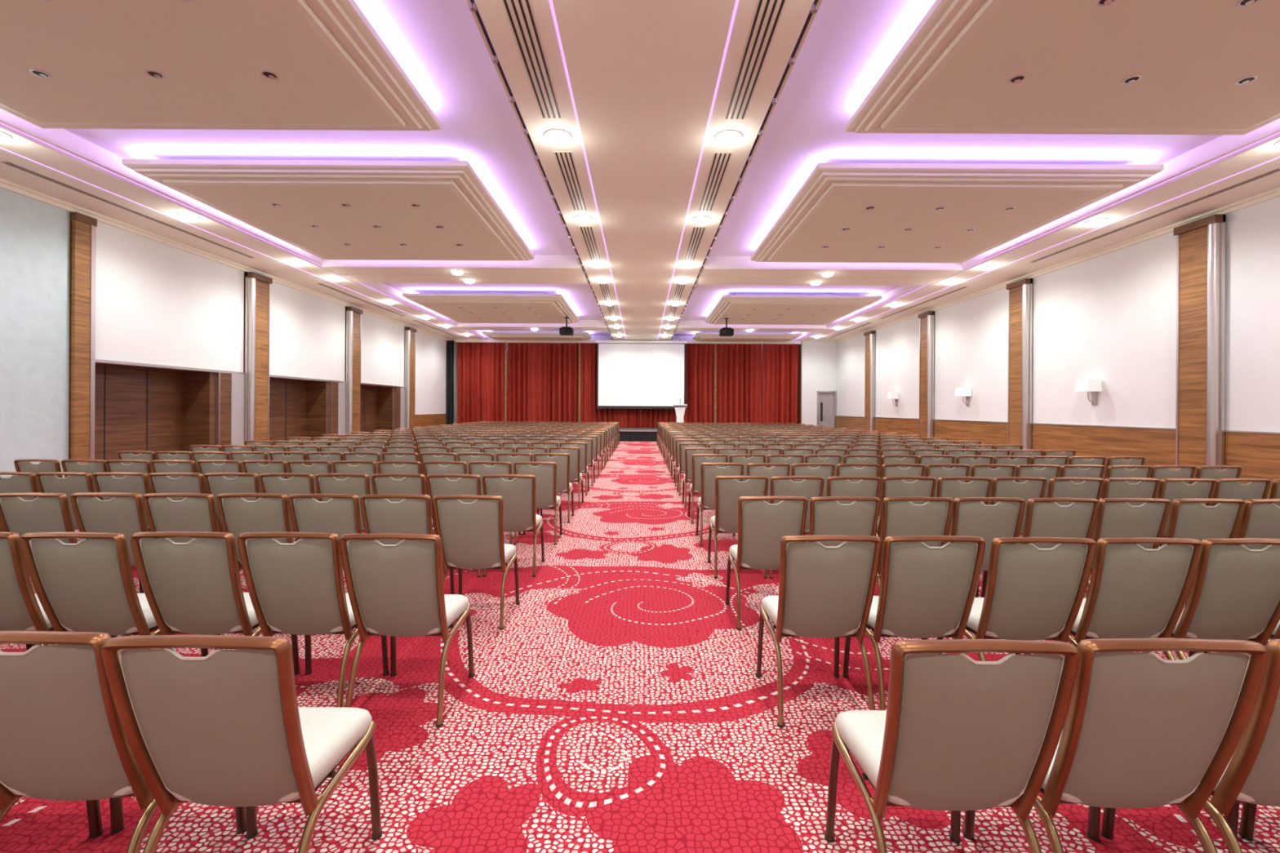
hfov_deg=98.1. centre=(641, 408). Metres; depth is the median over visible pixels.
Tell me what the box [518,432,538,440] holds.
banquet chair
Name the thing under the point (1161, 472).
banquet chair
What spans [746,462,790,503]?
banquet chair
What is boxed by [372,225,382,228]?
recessed light
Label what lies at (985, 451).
banquet chair
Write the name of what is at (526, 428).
banquet chair
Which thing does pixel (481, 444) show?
banquet chair
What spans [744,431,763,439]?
banquet chair
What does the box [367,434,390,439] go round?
banquet chair
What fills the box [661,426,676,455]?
banquet chair
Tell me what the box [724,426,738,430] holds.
banquet chair
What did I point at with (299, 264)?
recessed light
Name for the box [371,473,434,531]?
banquet chair
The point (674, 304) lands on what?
recessed light
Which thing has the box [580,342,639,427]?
stage curtain
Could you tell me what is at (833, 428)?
banquet chair
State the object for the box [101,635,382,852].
banquet chair
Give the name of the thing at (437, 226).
recessed light
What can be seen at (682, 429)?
banquet chair
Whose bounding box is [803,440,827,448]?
banquet chair
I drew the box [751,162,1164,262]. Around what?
ceiling panel
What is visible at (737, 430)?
banquet chair
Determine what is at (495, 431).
banquet chair
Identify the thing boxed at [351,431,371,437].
banquet chair
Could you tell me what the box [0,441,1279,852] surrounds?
floor
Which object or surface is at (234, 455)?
banquet chair
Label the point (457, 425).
banquet chair
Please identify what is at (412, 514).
banquet chair
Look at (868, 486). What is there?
banquet chair
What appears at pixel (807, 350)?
wall
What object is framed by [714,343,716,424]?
batten
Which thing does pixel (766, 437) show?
banquet chair
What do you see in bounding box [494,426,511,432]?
banquet chair
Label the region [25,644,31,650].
banquet chair
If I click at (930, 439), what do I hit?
banquet chair
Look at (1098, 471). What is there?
banquet chair
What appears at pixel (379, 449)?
banquet chair
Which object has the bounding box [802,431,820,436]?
banquet chair
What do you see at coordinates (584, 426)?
banquet chair
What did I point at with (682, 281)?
recessed light
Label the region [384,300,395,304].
recessed light
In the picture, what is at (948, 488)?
banquet chair
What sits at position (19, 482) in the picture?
banquet chair
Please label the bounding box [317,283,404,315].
ceiling vent
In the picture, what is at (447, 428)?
banquet chair
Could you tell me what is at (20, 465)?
banquet chair
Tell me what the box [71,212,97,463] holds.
pilaster
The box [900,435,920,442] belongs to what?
banquet chair
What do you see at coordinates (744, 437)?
banquet chair
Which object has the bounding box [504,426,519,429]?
banquet chair
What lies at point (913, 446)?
banquet chair
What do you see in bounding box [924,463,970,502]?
banquet chair
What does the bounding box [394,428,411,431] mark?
banquet chair
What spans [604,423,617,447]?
banquet chair
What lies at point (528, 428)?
banquet chair
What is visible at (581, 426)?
banquet chair
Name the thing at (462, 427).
banquet chair
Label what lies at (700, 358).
stage curtain
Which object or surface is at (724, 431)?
banquet chair
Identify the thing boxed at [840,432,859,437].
banquet chair
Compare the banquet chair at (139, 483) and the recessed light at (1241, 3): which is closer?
the recessed light at (1241, 3)
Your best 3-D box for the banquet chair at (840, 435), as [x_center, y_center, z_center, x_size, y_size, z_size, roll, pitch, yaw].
[4.963,1.106,13.629,0.492,0.942,0.581,0,0,0]
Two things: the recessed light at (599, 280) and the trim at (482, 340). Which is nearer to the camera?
the recessed light at (599, 280)
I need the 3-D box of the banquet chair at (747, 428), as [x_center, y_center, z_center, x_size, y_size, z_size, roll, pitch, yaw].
[3.441,1.097,17.208,0.492,0.942,0.582,0,0,-1]
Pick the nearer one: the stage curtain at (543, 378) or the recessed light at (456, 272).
the recessed light at (456, 272)
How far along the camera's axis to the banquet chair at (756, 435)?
13.38 m
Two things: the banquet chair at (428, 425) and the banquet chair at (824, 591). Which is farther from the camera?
the banquet chair at (428, 425)
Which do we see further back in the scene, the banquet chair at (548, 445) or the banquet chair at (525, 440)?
the banquet chair at (525, 440)
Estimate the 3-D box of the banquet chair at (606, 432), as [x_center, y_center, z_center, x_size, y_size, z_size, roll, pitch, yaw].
[-1.214,1.072,16.014,0.492,0.942,0.582,0,0,0]
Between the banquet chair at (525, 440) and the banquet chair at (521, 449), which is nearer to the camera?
the banquet chair at (521, 449)
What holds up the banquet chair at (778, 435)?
on the floor
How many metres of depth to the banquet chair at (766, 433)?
14.57 m
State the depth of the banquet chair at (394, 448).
8.61 m
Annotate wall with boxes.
[0,187,446,477]
[453,335,794,427]
[797,341,817,426]
[835,196,1279,498]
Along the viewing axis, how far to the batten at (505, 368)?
29.38 m
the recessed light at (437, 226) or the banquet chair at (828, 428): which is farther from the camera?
the banquet chair at (828, 428)
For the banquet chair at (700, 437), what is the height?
0.942 m
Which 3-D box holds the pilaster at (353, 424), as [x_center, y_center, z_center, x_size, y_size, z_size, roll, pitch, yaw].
[-10.160,-1.015,19.630,0.190,5.020,0.760,0,0,0]
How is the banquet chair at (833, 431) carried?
on the floor
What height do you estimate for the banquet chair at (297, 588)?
0.942 m
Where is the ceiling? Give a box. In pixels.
[0,0,1279,341]
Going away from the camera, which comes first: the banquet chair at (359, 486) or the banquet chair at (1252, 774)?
the banquet chair at (1252, 774)
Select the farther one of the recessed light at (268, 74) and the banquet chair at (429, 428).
the banquet chair at (429, 428)
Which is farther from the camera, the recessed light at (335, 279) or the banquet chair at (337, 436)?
the recessed light at (335, 279)
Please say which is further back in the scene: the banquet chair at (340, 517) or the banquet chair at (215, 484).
the banquet chair at (215, 484)
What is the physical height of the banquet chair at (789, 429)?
0.942 m
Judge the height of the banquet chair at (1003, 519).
0.942 m
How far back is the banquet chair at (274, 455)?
7.43 m
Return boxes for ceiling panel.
[0,0,440,130]
[121,159,534,260]
[402,292,579,323]
[482,330,591,340]
[692,331,801,341]
[705,293,882,324]
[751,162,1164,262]
[844,0,1279,134]
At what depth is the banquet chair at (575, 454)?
8.65 m
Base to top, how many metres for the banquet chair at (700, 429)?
0.942 m
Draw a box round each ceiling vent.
[0,160,254,257]
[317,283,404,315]
[413,320,453,335]
[501,0,562,118]
[553,151,587,210]
[578,226,600,259]
[599,283,612,300]
[606,305,616,315]
[611,320,618,324]
[613,328,621,333]
[662,328,669,333]
[665,320,672,325]
[667,305,678,316]
[672,284,685,300]
[684,226,706,260]
[697,152,732,210]
[724,0,786,119]
[828,322,871,337]
[880,286,967,318]
[1030,168,1279,262]
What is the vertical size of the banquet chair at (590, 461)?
0.942 m
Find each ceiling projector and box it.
[559,316,573,335]
[719,317,733,336]
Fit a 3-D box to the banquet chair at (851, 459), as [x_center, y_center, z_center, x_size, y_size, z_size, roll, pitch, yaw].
[2.939,1.095,7.679,0.492,0.942,0.582,0,0,-1]
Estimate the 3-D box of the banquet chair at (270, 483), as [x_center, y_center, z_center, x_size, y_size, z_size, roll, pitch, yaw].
[-3.236,1.061,5.315,0.492,0.942,0.582,0,0,0]
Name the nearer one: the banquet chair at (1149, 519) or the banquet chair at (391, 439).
the banquet chair at (1149, 519)
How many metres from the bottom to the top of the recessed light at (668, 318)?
0.100 m
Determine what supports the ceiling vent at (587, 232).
in the ceiling
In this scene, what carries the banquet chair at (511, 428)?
on the floor
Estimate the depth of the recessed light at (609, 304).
18.90 m
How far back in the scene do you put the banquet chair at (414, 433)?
13.36 m
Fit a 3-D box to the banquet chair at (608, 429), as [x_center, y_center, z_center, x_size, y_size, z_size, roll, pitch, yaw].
[-1.208,1.072,17.207,0.492,0.942,0.582,0,0,0]
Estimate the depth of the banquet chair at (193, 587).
2.72 m
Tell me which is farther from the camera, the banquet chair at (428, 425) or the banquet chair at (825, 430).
the banquet chair at (428, 425)
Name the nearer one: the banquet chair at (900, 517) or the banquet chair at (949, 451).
the banquet chair at (900, 517)
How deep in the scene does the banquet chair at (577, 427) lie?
18.13 m
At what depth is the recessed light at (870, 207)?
9.71 m
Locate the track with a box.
[470,0,818,339]
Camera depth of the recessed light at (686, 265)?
13.80 m
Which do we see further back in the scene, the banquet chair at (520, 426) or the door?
the door
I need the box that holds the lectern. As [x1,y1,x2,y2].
[672,399,687,422]
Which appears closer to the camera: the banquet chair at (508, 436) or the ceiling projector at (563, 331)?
the banquet chair at (508, 436)
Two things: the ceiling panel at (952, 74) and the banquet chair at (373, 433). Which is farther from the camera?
the banquet chair at (373, 433)
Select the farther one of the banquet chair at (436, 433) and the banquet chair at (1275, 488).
the banquet chair at (436, 433)
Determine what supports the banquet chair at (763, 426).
on the floor
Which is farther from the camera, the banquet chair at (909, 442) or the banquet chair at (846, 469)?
the banquet chair at (909, 442)
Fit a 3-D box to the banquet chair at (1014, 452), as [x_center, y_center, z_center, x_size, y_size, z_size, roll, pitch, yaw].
[5.988,1.111,8.873,0.492,0.942,0.581,0,0,1]
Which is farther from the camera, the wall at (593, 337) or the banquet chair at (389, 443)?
the wall at (593, 337)
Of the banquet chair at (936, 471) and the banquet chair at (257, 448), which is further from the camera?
the banquet chair at (257, 448)
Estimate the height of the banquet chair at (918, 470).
0.942 m
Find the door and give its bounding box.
[817,391,835,427]
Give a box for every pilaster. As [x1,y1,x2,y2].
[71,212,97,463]
[244,271,272,443]
[345,306,362,434]
[404,326,417,428]
[863,330,875,432]
[918,311,933,440]
[1006,278,1032,453]
[1173,213,1225,483]
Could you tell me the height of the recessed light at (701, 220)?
0.100 m
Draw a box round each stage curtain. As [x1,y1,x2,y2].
[457,342,505,423]
[506,342,578,423]
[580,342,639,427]
[640,343,714,427]
[715,343,761,423]
[762,343,798,423]
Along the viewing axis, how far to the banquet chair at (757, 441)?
11.00 m
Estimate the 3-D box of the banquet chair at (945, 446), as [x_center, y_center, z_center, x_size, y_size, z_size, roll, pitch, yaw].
[5.477,1.108,10.087,0.492,0.942,0.582,0,0,0]
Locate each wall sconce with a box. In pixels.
[886,391,898,406]
[955,387,971,405]
[1075,379,1102,404]
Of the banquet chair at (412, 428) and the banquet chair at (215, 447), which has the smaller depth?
the banquet chair at (215, 447)
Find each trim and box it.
[0,177,448,341]
[448,338,800,344]
[834,186,1279,343]
[835,415,1279,434]
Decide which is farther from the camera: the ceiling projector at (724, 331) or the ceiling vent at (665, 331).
the ceiling vent at (665, 331)
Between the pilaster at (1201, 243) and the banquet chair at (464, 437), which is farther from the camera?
the banquet chair at (464, 437)
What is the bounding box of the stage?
[613,427,657,441]
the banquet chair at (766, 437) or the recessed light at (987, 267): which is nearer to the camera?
the banquet chair at (766, 437)
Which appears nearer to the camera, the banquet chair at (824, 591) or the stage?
the banquet chair at (824, 591)
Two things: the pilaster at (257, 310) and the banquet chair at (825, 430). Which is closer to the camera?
the pilaster at (257, 310)
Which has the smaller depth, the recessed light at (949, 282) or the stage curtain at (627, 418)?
the recessed light at (949, 282)
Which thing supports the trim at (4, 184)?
attached to the wall at (170, 366)
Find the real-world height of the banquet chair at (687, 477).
0.942 m
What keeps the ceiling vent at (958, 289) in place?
in the ceiling
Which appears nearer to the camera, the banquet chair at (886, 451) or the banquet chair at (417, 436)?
the banquet chair at (886, 451)
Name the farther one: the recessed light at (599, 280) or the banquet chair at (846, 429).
the banquet chair at (846, 429)
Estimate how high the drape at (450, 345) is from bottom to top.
5.040 m
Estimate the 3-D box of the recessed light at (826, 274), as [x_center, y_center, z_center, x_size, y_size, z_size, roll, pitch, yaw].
[4.919,-3.523,14.700,0.370,0.100,0.370,0,0,0]
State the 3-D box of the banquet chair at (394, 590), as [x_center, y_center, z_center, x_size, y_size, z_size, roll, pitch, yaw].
[-1.207,1.072,2.932,0.492,0.942,0.581,0,0,1]
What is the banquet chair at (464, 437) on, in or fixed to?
on the floor
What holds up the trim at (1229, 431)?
attached to the wall at (1110, 317)
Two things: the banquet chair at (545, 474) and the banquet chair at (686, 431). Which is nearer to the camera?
the banquet chair at (545, 474)
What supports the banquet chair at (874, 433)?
on the floor
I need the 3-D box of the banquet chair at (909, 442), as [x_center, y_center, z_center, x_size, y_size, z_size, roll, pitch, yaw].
[5.465,1.108,11.277,0.492,0.942,0.582,0,0,0]
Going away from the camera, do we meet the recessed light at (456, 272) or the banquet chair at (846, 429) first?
the recessed light at (456, 272)
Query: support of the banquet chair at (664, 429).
on the floor
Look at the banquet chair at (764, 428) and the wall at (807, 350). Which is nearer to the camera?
the banquet chair at (764, 428)
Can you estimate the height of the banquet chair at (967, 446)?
0.942 m
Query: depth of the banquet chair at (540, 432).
14.57 m
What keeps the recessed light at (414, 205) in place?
in the ceiling
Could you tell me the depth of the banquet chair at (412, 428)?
15.75 m
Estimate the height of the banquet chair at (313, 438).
0.942 m
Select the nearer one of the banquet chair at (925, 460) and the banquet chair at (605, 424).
the banquet chair at (925, 460)
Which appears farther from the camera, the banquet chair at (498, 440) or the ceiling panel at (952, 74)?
the banquet chair at (498, 440)
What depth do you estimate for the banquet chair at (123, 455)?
7.43 m
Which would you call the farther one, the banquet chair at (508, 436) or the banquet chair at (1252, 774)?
the banquet chair at (508, 436)
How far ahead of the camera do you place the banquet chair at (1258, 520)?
3.88 m
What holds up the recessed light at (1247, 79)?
in the ceiling
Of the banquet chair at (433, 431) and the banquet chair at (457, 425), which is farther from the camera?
the banquet chair at (457, 425)
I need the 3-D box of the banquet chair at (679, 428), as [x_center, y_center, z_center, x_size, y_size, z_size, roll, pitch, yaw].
[1.411,1.086,18.410,0.492,0.942,0.582,0,0,0]
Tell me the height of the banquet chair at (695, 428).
0.942 m
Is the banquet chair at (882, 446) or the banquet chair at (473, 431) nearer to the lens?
the banquet chair at (882, 446)
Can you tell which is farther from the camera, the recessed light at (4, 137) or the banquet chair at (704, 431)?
the banquet chair at (704, 431)
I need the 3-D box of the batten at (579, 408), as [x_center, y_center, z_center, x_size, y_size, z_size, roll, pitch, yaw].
[-3.295,-0.968,29.395,0.100,4.960,0.030,0,0,0]
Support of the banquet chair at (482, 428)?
on the floor
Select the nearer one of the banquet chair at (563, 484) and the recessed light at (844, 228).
the banquet chair at (563, 484)
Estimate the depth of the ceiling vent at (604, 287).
17.16 m
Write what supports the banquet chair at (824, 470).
on the floor
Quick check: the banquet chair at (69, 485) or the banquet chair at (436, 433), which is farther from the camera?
the banquet chair at (436, 433)
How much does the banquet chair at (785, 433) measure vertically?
0.942 m
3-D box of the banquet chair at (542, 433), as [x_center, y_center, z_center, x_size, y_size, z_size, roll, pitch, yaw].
[-2.210,1.067,13.629,0.492,0.942,0.582,0,0,1]
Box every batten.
[504,342,506,421]
[577,342,580,422]
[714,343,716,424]
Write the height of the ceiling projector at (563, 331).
0.680 m
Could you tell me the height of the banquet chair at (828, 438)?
0.942 m
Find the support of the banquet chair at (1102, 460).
on the floor
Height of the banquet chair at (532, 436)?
0.942 m
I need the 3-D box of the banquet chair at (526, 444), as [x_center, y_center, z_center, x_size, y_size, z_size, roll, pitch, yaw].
[-2.223,1.067,10.084,0.492,0.942,0.582,0,0,0]
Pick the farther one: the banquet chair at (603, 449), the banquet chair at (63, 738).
the banquet chair at (603, 449)
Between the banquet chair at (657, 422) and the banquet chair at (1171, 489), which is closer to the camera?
the banquet chair at (1171, 489)
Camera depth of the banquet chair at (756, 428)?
18.11 m
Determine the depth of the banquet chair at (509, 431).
14.55 m
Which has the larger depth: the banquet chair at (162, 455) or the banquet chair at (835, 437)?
the banquet chair at (835, 437)
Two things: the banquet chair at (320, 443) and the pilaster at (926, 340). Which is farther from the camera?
the pilaster at (926, 340)
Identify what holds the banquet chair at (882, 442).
on the floor
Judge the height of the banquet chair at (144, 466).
0.942 m
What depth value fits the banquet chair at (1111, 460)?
7.42 m
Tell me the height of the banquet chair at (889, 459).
0.942 m
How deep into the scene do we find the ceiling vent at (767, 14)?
5.63 m
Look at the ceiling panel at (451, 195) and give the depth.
9.68 m
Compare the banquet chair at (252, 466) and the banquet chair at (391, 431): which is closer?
the banquet chair at (252, 466)
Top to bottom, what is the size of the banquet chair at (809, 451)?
0.942 m
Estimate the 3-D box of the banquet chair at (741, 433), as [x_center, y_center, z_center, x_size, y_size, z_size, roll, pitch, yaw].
[2.433,1.092,14.841,0.492,0.942,0.581,0,0,0]
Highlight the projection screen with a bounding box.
[595,339,687,408]
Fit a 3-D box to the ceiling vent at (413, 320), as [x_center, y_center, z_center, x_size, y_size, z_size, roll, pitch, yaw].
[-9.430,-3.647,25.500,0.120,0.009,5.000,0,0,0]
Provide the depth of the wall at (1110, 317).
12.44 m
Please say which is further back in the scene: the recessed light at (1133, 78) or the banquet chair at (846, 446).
the banquet chair at (846, 446)
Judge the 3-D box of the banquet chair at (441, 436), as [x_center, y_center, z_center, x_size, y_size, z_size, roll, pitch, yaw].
[-4.249,1.056,12.449,0.492,0.942,0.582,0,0,0]
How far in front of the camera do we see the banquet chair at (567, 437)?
12.18 m
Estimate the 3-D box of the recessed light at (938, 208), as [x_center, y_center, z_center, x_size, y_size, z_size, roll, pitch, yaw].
[5.219,-3.496,9.720,0.170,0.012,0.167,0,0,0]
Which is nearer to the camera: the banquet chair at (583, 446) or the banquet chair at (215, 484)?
the banquet chair at (215, 484)
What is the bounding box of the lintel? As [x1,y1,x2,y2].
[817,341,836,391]
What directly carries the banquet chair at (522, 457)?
on the floor
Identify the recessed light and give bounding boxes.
[0,130,12,142]
[28,68,52,78]
[144,69,165,79]
[176,213,200,222]
[260,69,279,79]
[270,202,281,206]
[288,260,306,266]
[310,224,319,227]
[328,276,342,282]
[340,203,351,207]
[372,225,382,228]
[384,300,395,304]
[410,203,420,207]
[422,315,431,319]
[435,225,444,228]
[449,269,464,275]
[462,278,475,283]
[543,128,571,145]
[573,214,592,224]
[590,262,604,268]
[595,278,608,283]
[604,302,614,306]
[608,317,618,320]
[666,317,675,320]
[670,302,680,306]
[675,278,688,284]
[680,262,694,268]
[692,215,711,225]
[714,129,742,146]
[808,280,822,285]
[820,271,835,277]
[841,227,850,231]
[853,318,862,321]
[865,205,875,209]
[888,303,900,307]
[903,227,912,231]
[934,206,945,210]
[942,280,956,285]
[978,264,995,270]
[1004,206,1015,210]
[1008,74,1026,84]
[1084,217,1109,226]
[1095,0,1116,6]
[1121,74,1142,84]
[1235,0,1260,7]
[1235,75,1257,84]
[1273,140,1279,147]
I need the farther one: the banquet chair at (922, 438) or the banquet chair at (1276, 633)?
the banquet chair at (922, 438)
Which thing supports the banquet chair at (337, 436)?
on the floor
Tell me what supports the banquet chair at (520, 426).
on the floor
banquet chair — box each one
[0,471,40,500]
[0,492,133,575]
[0,532,117,646]
[0,631,246,852]
[13,458,62,490]
[19,532,208,657]
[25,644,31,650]
[35,471,94,529]
[61,459,107,497]
[70,492,149,593]
[85,800,102,839]
[92,471,151,529]
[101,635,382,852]
[105,459,152,538]
[117,450,155,472]
[130,531,300,675]
[142,493,241,564]
[147,472,205,500]
[150,459,197,478]
[155,450,192,464]
[189,444,222,455]
[191,451,230,476]
[196,459,243,498]
[204,472,260,532]
[216,493,294,572]
[222,444,254,460]
[229,451,268,476]
[237,532,389,707]
[242,460,288,493]
[244,440,273,450]
[253,444,287,460]
[258,472,315,541]
[269,451,306,479]
[273,440,302,455]
[286,436,311,443]
[287,445,319,465]
[287,460,332,532]
[288,493,363,628]
[301,440,329,452]
[306,451,343,477]
[312,436,337,444]
[314,473,370,531]
[319,445,351,455]
[321,434,344,443]
[329,440,357,452]
[332,460,377,494]
[337,437,363,445]
[339,533,474,728]
[342,452,380,477]
[344,434,367,443]
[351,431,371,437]
[352,445,385,464]
[359,440,386,448]
[360,493,454,594]
[364,437,389,446]
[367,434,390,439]
[371,431,391,437]
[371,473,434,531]
[373,430,392,434]
[377,461,435,533]
[382,452,418,465]
[384,445,417,456]
[387,440,415,449]
[389,437,414,444]
[391,431,412,436]
[391,434,413,439]
[393,430,412,434]
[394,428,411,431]
[411,426,427,431]
[412,428,429,435]
[412,430,431,438]
[413,431,433,439]
[413,434,436,451]
[415,437,439,453]
[416,441,444,451]
[417,446,448,471]
[419,452,457,494]
[422,461,466,495]
[426,425,441,428]
[426,474,481,577]
[428,426,444,430]
[430,428,447,432]
[431,430,450,436]
[432,494,519,630]
[434,432,454,437]
[436,435,459,441]
[440,424,453,426]
[440,437,465,444]
[444,426,460,430]
[444,441,472,455]
[447,428,464,432]
[450,446,482,464]
[451,430,470,436]
[454,424,468,428]
[455,432,475,438]
[457,426,472,428]
[457,453,493,474]
[460,435,482,441]
[461,426,477,430]
[466,428,483,432]
[466,437,491,446]
[468,461,520,544]
[471,430,489,435]
[473,441,501,455]
[475,432,496,439]
[478,426,493,431]
[482,474,545,577]
[483,428,500,432]
[483,435,505,444]
[483,446,514,464]
[489,430,508,435]
[491,438,516,448]
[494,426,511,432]
[496,453,539,515]
[497,432,517,440]
[502,428,519,434]
[502,441,529,457]
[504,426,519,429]
[506,435,528,444]
[509,431,528,437]
[511,427,527,431]
[513,461,562,545]
[515,446,546,466]
[517,438,542,450]
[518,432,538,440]
[519,428,536,435]
[520,426,534,431]
[528,427,543,432]
[528,431,546,437]
[529,435,551,444]
[531,441,558,495]
[533,453,573,523]
[535,426,550,429]
[537,429,554,432]
[539,432,559,438]
[542,438,570,482]
[544,427,560,431]
[547,431,566,435]
[548,446,583,507]
[551,426,565,429]
[552,435,574,442]
[555,429,572,432]
[559,442,589,495]
[560,427,577,431]
[560,432,581,438]
[566,426,581,429]
[567,431,585,435]
[568,438,595,485]
[570,425,584,427]
[573,429,590,433]
[575,435,599,478]
[577,427,593,431]
[581,433,603,471]
[582,426,596,429]
[586,431,606,466]
[590,429,608,462]
[594,427,610,458]
[597,426,613,455]
[600,425,614,452]
[602,424,616,449]
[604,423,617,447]
[606,422,618,445]
[608,422,619,444]
[656,422,667,444]
[657,422,669,444]
[657,423,671,448]
[659,424,672,449]
[660,426,674,453]
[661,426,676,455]
[662,428,679,458]
[664,429,682,462]
[666,431,685,466]
[667,433,689,472]
[670,435,693,478]
[673,439,699,486]
[676,442,706,496]
[677,426,692,430]
[680,428,695,431]
[681,447,715,507]
[683,430,700,433]
[686,431,705,435]
[687,453,728,524]
[690,433,711,439]
[693,426,707,430]
[694,435,717,443]
[695,462,743,546]
[696,428,712,431]
[700,430,717,433]
[701,439,725,448]
[706,431,724,435]
[706,475,768,578]
[707,443,735,453]
[711,433,732,439]
[713,428,729,431]
[716,447,747,466]
[718,430,735,434]
[718,435,740,443]
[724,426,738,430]
[724,431,743,436]
[724,496,808,630]
[726,439,751,450]
[729,428,746,433]
[729,453,765,481]
[733,434,752,441]
[736,430,753,435]
[737,443,764,457]
[739,426,754,431]
[741,436,763,446]
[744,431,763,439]
[746,428,762,434]
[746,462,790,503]
[748,426,762,430]
[750,448,781,467]
[751,439,776,451]
[753,434,773,442]
[754,430,771,435]
[755,427,770,431]
[755,534,881,728]
[762,426,777,429]
[763,428,778,434]
[764,431,782,439]
[764,436,786,445]
[765,443,792,457]
[767,454,804,479]
[768,475,824,578]
[772,430,789,435]
[774,434,794,439]
[777,440,802,450]
[779,428,795,431]
[782,431,801,436]
[782,448,813,463]
[786,436,809,445]
[790,430,807,434]
[791,462,835,497]
[794,443,822,454]
[795,434,816,439]
[796,428,812,432]
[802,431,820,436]
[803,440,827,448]
[804,454,841,476]
[808,430,825,434]
[808,496,880,546]
[810,436,832,443]
[813,429,829,432]
[815,448,846,463]
[817,427,832,431]
[817,434,836,439]
[822,432,839,436]
[822,443,849,457]
[824,639,1079,852]
[826,430,843,434]
[826,475,881,504]
[828,440,853,448]
[829,429,845,432]
[832,427,848,431]
[833,436,856,444]
[835,463,879,482]
[837,434,857,442]
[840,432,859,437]
[842,535,985,710]
[843,454,879,468]
[844,431,861,435]
[845,429,862,432]
[847,448,879,458]
[851,444,879,452]
[853,440,879,446]
[856,436,879,442]
[857,434,879,439]
[859,432,878,436]
[861,431,878,434]
[875,476,936,578]
[876,497,954,594]
[878,432,897,444]
[878,440,904,455]
[879,444,907,455]
[879,448,911,477]
[879,463,925,511]
[880,435,900,439]
[880,437,902,443]
[880,454,918,478]
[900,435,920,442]
[902,437,924,443]
[904,440,929,448]
[908,444,936,457]
[912,448,944,461]
[917,454,955,476]
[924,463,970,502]
[925,437,948,444]
[930,440,955,448]
[935,476,992,533]
[937,444,964,457]
[937,537,1096,661]
[945,448,977,464]
[950,497,1025,597]
[955,440,981,452]
[955,455,993,482]
[963,638,1268,852]
[965,444,994,457]
[969,464,1015,505]
[977,448,1010,468]
[981,497,1099,598]
[989,476,1047,534]
[992,455,1031,480]
[993,444,1022,458]
[1010,449,1044,461]
[1014,464,1061,502]
[1030,455,1068,469]
[1043,449,1075,467]
[1046,477,1104,505]
[1059,464,1105,483]
[1067,455,1106,469]
[1067,537,1203,659]
[1087,497,1171,588]
[1090,477,1159,538]
[1100,456,1145,498]
[1101,639,1279,852]
[1106,465,1152,483]
[1150,465,1195,497]
[1156,478,1217,546]
[1159,498,1245,546]
[1162,478,1271,544]
[1169,537,1279,660]
[1194,465,1242,482]
[1204,620,1279,653]
[1233,498,1279,549]
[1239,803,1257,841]
[1267,479,1279,506]
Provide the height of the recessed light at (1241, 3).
0.012 m
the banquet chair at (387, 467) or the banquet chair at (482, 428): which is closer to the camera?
the banquet chair at (387, 467)
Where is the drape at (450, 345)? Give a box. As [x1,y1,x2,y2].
[446,340,454,426]
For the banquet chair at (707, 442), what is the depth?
10.99 m
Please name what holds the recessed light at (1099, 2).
in the ceiling
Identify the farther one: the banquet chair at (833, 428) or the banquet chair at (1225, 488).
the banquet chair at (833, 428)
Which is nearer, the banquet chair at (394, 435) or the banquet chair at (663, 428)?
the banquet chair at (394, 435)
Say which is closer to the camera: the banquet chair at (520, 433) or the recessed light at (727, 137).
the recessed light at (727, 137)
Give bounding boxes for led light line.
[0,0,1279,341]
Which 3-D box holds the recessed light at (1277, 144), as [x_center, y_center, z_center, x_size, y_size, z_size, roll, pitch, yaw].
[8.649,-3.503,7.350,0.370,0.100,0.370,0,0,0]
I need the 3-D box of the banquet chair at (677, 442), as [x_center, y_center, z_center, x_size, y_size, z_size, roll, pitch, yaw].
[0.909,1.084,11.259,0.492,0.942,0.582,0,0,0]
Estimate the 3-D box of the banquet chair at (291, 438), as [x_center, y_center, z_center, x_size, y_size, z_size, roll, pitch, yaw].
[-6.785,1.042,11.263,0.492,0.942,0.582,0,0,0]
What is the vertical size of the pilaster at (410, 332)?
5.020 m
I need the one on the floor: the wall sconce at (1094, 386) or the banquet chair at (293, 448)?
the banquet chair at (293, 448)
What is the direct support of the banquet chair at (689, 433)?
on the floor
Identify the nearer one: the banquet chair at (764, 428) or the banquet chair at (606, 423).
the banquet chair at (764, 428)
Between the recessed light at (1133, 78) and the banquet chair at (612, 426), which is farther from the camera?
the banquet chair at (612, 426)
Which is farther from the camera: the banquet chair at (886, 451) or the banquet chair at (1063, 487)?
the banquet chair at (886, 451)
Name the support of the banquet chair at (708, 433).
on the floor
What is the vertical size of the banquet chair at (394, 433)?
0.942 m
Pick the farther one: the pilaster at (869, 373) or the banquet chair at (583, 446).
the pilaster at (869, 373)
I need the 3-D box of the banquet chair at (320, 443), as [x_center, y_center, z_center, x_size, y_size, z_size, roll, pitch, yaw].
[-5.766,1.048,10.069,0.492,0.942,0.581,0,0,0]
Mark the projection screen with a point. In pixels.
(631, 374)
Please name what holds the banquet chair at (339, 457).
on the floor
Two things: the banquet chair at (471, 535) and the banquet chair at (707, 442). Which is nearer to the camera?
the banquet chair at (471, 535)
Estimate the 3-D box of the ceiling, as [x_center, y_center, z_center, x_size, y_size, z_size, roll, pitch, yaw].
[-0.279,-3.827,13.050,21.800,0.510,34.500,0,0,0]
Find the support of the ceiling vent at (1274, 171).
in the ceiling

